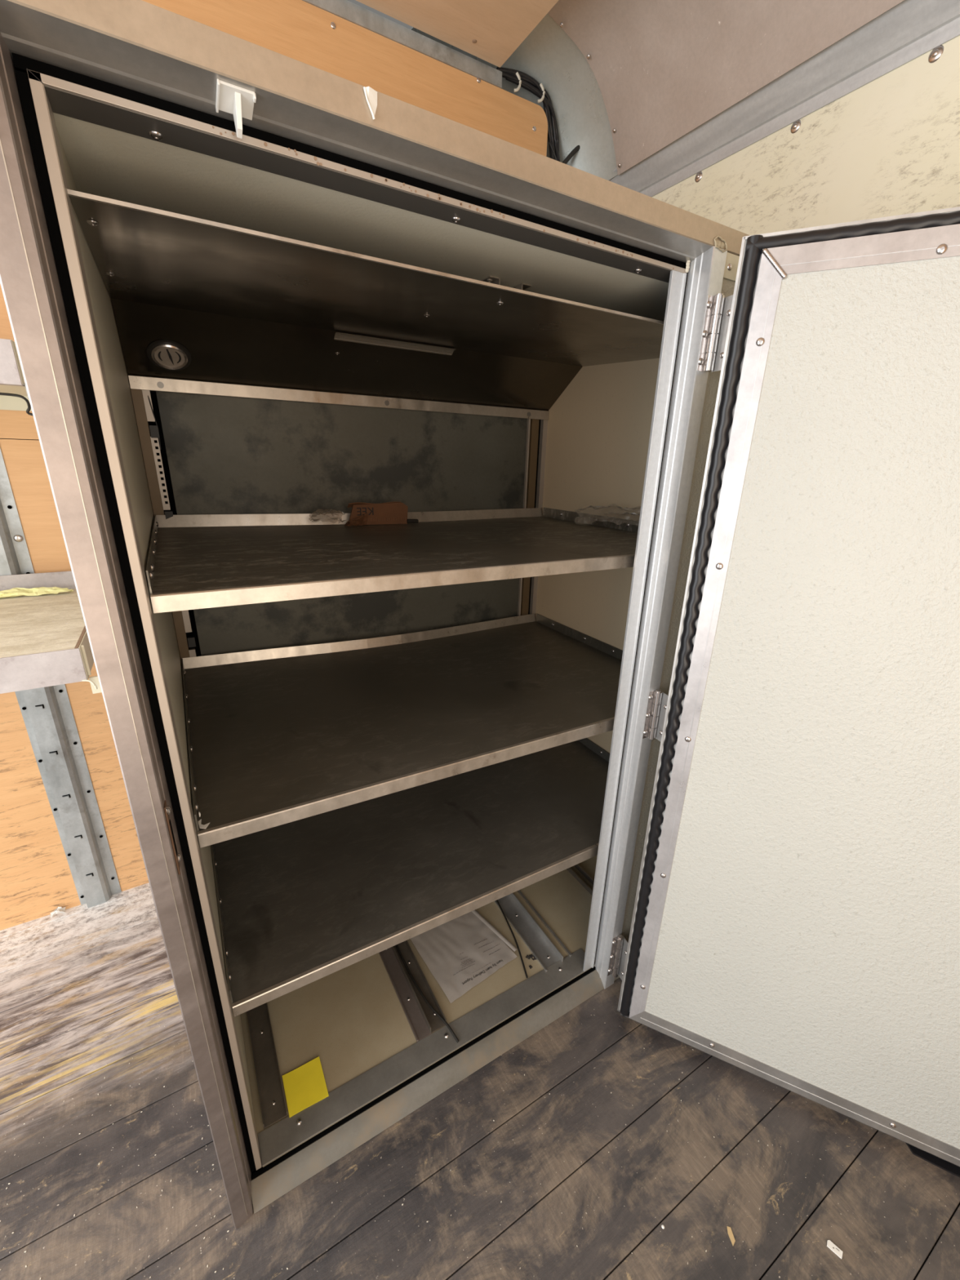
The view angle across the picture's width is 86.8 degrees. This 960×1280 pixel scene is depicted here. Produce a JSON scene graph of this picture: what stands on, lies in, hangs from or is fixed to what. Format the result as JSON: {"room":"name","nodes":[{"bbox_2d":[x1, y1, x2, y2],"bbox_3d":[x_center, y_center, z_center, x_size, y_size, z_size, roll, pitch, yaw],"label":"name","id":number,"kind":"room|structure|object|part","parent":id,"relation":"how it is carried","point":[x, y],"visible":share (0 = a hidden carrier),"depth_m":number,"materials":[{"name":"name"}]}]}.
{"room":"cargo van interior","nodes":[
{"label":"cargo van interior","id":0,"kind":"room"},
{"bbox_2d":[0,0,547,930],"bbox_3d":[-1.120,-0.271,1.101,2.987,2.184,0.015,-10,22,-29],"label":"wall","id":1,"kind":"structure","parent":0,"point":[36,878],"depth_m":1.29,"materials":[{"name":"orange wood"}]},
{"bbox_2d":[0,448,121,907],"bbox_3d":[-1.073,-0.268,1.108,0.096,2.176,0.027,-10,22,-29],"label":"upright","id":2,"kind":"object","parent":1,"relation":"attached to","point":[46,712],"visible":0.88,"depth_m":1.32,"materials":[{"name":"metal"}]},
{"bbox_2d":[0,338,33,416],"bbox_3d":[-1.327,-0.392,0.643,1.226,0.134,0.450,-10,22,-29],"label":"wall shelf","id":3,"kind":"object","parent":2,"relation":"attached to","point":[14,396],"visible":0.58,"depth_m":0.76,"materials":[{"name":"grey metal"}]},
{"bbox_3d":[-0.801,-0.480,0.938,0.006,0.060,0.445,-10,22,-29],"label":"plate","id":4,"kind":"part","parent":3,"relation":"part of","materials":[{"name":"beige paint"}]},
{"bbox_2d":[0,570,102,693],"bbox_3d":[-1.309,0.048,0.767,1.245,0.126,0.526,-10,22,-29],"label":"wall shelf","id":5,"kind":"object","parent":2,"relation":"attached to","point":[44,641],"visible":0.75,"depth_m":0.90,"materials":[{"name":"beige paint"}]},
{"bbox_2d":[0,586,73,598],"bbox_3d":[-1.010,-0.109,1.137,0.160,0.015,0.038,-10,22,-29],"label":"paper scrap","id":6,"kind":"object","parent":5,"relation":"on","point":[14,592],"visible":1,"depth_m":1.14,"materials":[{"name":"yellow paper"}]},
{"bbox_3d":[-0.793,-0.038,1.061,0.006,0.058,0.518,-10,22,-29],"label":"plate","id":7,"kind":"part","parent":5,"relation":"part of","materials":[{"name":"beige paint"}]},
{"bbox_2d":[0,0,412,439],"bbox_3d":[-1.057,-0.386,1.203,3.230,2.336,0.020,-10,22,-29],"label":"trim","id":8,"kind":"structure","parent":1,"relation":"attached to","point":[355,2],"depth_m":1.26,"materials":[{"name":"grey metal"}]},
{"bbox_2d":[302,0,502,88],"bbox_3d":[-1.165,-1.301,0.693,2.825,0.032,0.015,-10,22,-29],"label":"trim","id":9,"kind":"structure","parent":1,"relation":"attached to","point":[348,11],"depth_m":1.24,"materials":[{"name":"metal"}]},
{"bbox_2d":[410,13,617,180],"bbox_3d":[0.113,-1.454,1.385,0.572,0.329,0.216,-10,22,-29],"label":"trim","id":10,"kind":"structure","parent":1,"relation":"attached to","point":[548,54],"depth_m":1.42,"materials":[{"name":"grey metal"}]},
{"bbox_2d":[496,66,579,164],"bbox_3d":[0.172,-1.462,1.457,0.280,0.224,0.048,-10,22,-29],"label":"bundle","id":11,"kind":"object","parent":1,"relation":"attached to","point":[522,79],"visible":0.83,"depth_m":1.44,"materials":[{"name":"black plastic"}]},
{"bbox_2d":[355,0,558,67],"bbox_3d":[-0.443,-1.003,-0.160,2.462,0.015,2.252,-10,22,-29],"label":"ceiling","id":12,"kind":"structure","parent":0,"point":[491,31],"depth_m":1.20,"materials":[{"name":"orange wood"}]},
{"bbox_2d":[0,882,959,1279],"bbox_3d":[-0.458,1.093,0.659,3.400,0.060,2.420,-10,22,-29],"label":"floor","id":13,"kind":"structure","parent":0,"point":[83,989],"depth_m":0.93,"materials":[{"name":"brown wood"}]},
{"bbox_2d":[49,906,66,917],"bbox_3d":[-1.179,0.758,1.417,0.036,0.018,0.028,-10,22,-29],"label":"paper scrap","id":14,"kind":"object","parent":13,"relation":"on","point":[60,909],"visible":1,"depth_m":1.42,"materials":[{"name":"white paper"}]},
{"bbox_2d":[0,1026,768,1279],"bbox_3d":[-0.188,0.978,0.909,1.494,0.001,0.720,0,20,-3],"label":"crumbs","id":15,"kind":"object","parent":13,"relation":"on","point":[159,1026],"visible":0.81,"depth_m":0.90,"materials":[{"name":"food"}]},
{"bbox_2d":[0,0,959,1229],"bbox_3d":[0.211,0.148,0.937,1.408,1.565,1.577,-10,22,-29],"label":"storage cabinet","id":16,"kind":"object","parent":13,"relation":"on","point":[657,667],"depth_m":0.87,"materials":[{"name":"grey metal"}]},
{"bbox_3d":[-0.387,0.234,0.672,0.009,1.480,0.046,-10,22,-29],"label":"frame","id":17,"kind":"part","parent":16,"relation":"part of","materials":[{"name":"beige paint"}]},
{"bbox_3d":[-0.378,0.241,0.623,0.002,0.100,0.024,-10,22,-29],"label":"strike plate","id":18,"kind":"part","parent":16,"relation":"part of","materials":[{"name":"metal"}]},
{"bbox_2d":[198,811,209,828],"bbox_3d":[-0.390,0.253,0.716,0.014,0.010,0.033,-10,22,-29],"label":"paper shred","id":19,"kind":"object","parent":16,"relation":"on","point":[201,826],"visible":1,"depth_m":0.71,"materials":[{"name":"paper"}]},
{"bbox_2d":[215,78,256,138],"bbox_3d":[-0.220,-0.476,0.460,0.031,0.028,0.029,-10,22,-29],"label":"hook","id":20,"kind":"object","parent":16,"relation":"attached to","point":[238,101],"visible":1,"depth_m":0.46,"materials":[{"name":"white plastic"}]},
{"bbox_3d":[-0.220,-0.484,0.457,0.031,0.011,0.029,-10,22,-29],"label":"plate","id":21,"kind":"part","parent":20,"relation":"part of","materials":[{"name":"white plastic"}]},
{"bbox_2d":[282,1056,328,1117],"bbox_3d":[-0.351,0.896,1.020,0.075,0.002,0.080,-10,22,-29],"label":"sticky note","id":22,"kind":"object","parent":16,"relation":"on","point":[305,1086],"visible":1,"depth_m":1.02,"materials":[{"name":"yellow paper"}]},
{"bbox_3d":[-0.284,0.017,1.504,0.946,1.340,0.006,-10,22,-29],"label":"panel","id":23,"kind":"part","parent":16,"relation":"part of","materials":[{"name":"grey metal"}]},
{"bbox_3d":[-0.096,-0.674,0.978,1.061,0.049,0.710,-10,22,-29],"label":"ceiling panel","id":24,"kind":"part","parent":16,"relation":"part of","materials":[{"name":"grey metal"}]},
{"bbox_2d":[363,86,377,119],"bbox_3d":[-0.105,-0.517,0.489,0.014,0.023,0.004,-10,22,-29],"label":"tape remnant","id":25,"kind":"object","parent":16,"relation":"attached to","point":[371,95],"visible":1,"depth_m":0.49,"materials":[{"name":"white paper"}]},
{"bbox_2d":[344,502,408,526],"bbox_3d":[-0.255,-0.314,1.264,0.168,0.056,0.048,-10,22,-29],"label":"scrap","id":26,"kind":"object","parent":16,"relation":"on","point":[362,513],"visible":1,"depth_m":1.27,"materials":[{"name":"brown paper"}]},
{"bbox_3d":[0.215,-0.584,0.704,1.406,0.030,0.061,-10,22,-29],"label":"head rail","id":27,"kind":"part","parent":16,"relation":"part of","materials":[{"name":"beige metal"}]},
{"bbox_2d":[152,516,637,593],"bbox_3d":[-0.090,-0.223,1.107,1.055,0.010,0.653,-10,22,-29],"label":"shelf","id":28,"kind":"object","parent":16,"relation":"attached to","point":[290,555],"depth_m":0.92,"materials":[{"name":"metal"}]},
{"bbox_2d":[184,621,622,831],"bbox_3d":[-0.098,0.101,1.222,1.055,0.025,0.653,-10,22,-29],"label":"shelf","id":29,"kind":"object","parent":16,"relation":"attached to","point":[281,737],"depth_m":1.07,"materials":[{"name":"metal"}]},
{"bbox_2d":[213,740,608,1002],"bbox_3d":[-0.105,0.416,1.333,1.055,0.018,0.653,-10,22,-29],"label":"shelf","id":30,"kind":"object","parent":16,"relation":"attached to","point":[306,900],"depth_m":1.12,"materials":[{"name":"metal"}]},
{"bbox_2d":[406,519,418,523],"bbox_3d":[-0.177,-0.311,1.324,0.033,0.012,0.010,-13,24,-35],"label":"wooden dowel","id":31,"kind":"object","parent":16,"relation":"on","point":[413,521],"visible":1,"depth_m":1.32,"materials":[{"name":"wood"}]},
{"bbox_3d":[-0.121,0.765,1.469,1.061,0.033,0.750,-10,22,-29],"label":"floor panel","id":32,"kind":"part","parent":16,"relation":"part of","materials":[{"name":"beige metal"}]},
{"bbox_3d":[-0.062,0.872,1.115,0.786,0.003,0.054,-10,22,-29],"label":"sill plate","id":33,"kind":"part","parent":16,"relation":"part of","materials":[{"name":"grey metal"}]},
{"bbox_3d":[-0.190,0.800,1.289,0.028,0.011,0.493,-11,23,-31],"label":"rubber strip","id":34,"kind":"part","parent":16,"relation":"part of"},
{"bbox_2d":[410,910,517,1003],"bbox_3d":[-0.050,0.788,1.332,0.216,0.008,0.246,-12,23,-33],"label":"document sleeve","id":35,"kind":"object","parent":16,"relation":"on","point":[462,952],"visible":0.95,"depth_m":1.30,"materials":[{"name":"plastic"}]},
{"bbox_3d":[0.048,0.751,1.446,0.017,0.009,0.455,-5,21,-18],"label":"rubber strip","id":36,"kind":"part","parent":16,"relation":"part of","materials":[{"name":"black rubber"}]},
{"bbox_2d":[525,954,536,960],"bbox_3d":[0.130,0.814,1.299,0.027,0.005,0.018,-4,20,-14],"label":"debris","id":37,"kind":"object","parent":16,"relation":"on","point":[528,957],"depth_m":1.30,"materials":[{"name":"black"}]},
{"bbox_3d":[0.346,0.770,1.221,0.002,0.122,0.026,-6,21,-21],"label":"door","id":38,"kind":"part","parent":16,"relation":"part of","materials":[{"name":"metal"}]},
{"bbox_3d":[0.288,0.129,1.026,0.029,1.474,0.008,-10,22,-29],"label":"frame","id":39,"kind":"part","parent":16,"relation":"part of","materials":[{"name":"metal"}]},
{"bbox_3d":[0.361,0.154,1.003,0.002,0.102,0.026,-6,21,-21],"label":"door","id":40,"kind":"part","parent":16,"relation":"part of","materials":[{"name":"metal"}]},
{"bbox_3d":[0.376,-0.471,0.782,0.002,0.101,0.026,-6,21,-21],"label":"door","id":41,"kind":"part","parent":16,"relation":"part of","materials":[{"name":"metal"}]},
{"bbox_3d":[0.745,0.224,0.789,0.532,1.500,0.745,-10,22,-29],"label":"door","id":42,"kind":"part","parent":16,"relation":"part of","materials":[{"name":"white plastic"}]},
{"bbox_3d":[0.732,0.234,0.764,0.761,1.403,0.011,10,21,23],"label":"door panel","id":43,"kind":"part","parent":16,"relation":"part of","materials":[{"name":"white metal"}]},
{"bbox_2d":[726,1226,735,1245],"bbox_3d":[0.426,1.010,0.860,0.008,0.002,0.023,1,19,-2],"label":"chip","id":44,"kind":"object","parent":13,"relation":"on","point":[729,1229],"visible":1,"depth_m":0.86,"materials":[{"name":"beige wood"}]},
{"bbox_2d":[826,1240,843,1258],"bbox_3d":[0.593,1.018,0.848,0.022,0.003,0.010,19,26,41],"label":"paper scrap","id":45,"kind":"object","parent":13,"relation":"on","point":[830,1245],"visible":1,"depth_m":0.85,"materials":[{"name":"white paper"}]},
{"bbox_2d":[906,1142,959,1177],"bbox_3d":[0.910,0.938,1.093,0.277,0.004,0.400,-10,22,-29],"label":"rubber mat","id":46,"kind":"object","parent":13,"relation":"on","point":[943,1164],"visible":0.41,"depth_m":0.96,"materials":[{"name":"black rubber"}]},
{"bbox_2d":[651,35,959,235],"bbox_3d":[0.943,-0.731,0.837,0.026,1.250,2.390,-10,22,-29],"label":"wall","id":47,"kind":"structure","parent":0,"point":[889,146],"depth_m":1.05,"materials":[{"name":"beige paint"}]},
{"bbox_2d":[547,0,904,175],"bbox_3d":[0.731,-1.125,0.438,0.503,0.280,2.152,-10,22,-29],"label":"ceiling","id":48,"kind":"structure","parent":47,"relation":"attached to","point":[662,69],"depth_m":1.19,"materials":[{"name":"metal"}]},
{"bbox_2d":[608,0,959,196],"bbox_3d":[0.940,-1.038,0.667,0.061,0.105,2.260,-10,22,-29],"label":"trim","id":49,"kind":"structure","parent":47,"relation":"attached to","point":[911,28],"depth_m":1.08,"materials":[{"name":"grey metal"}]}
]}

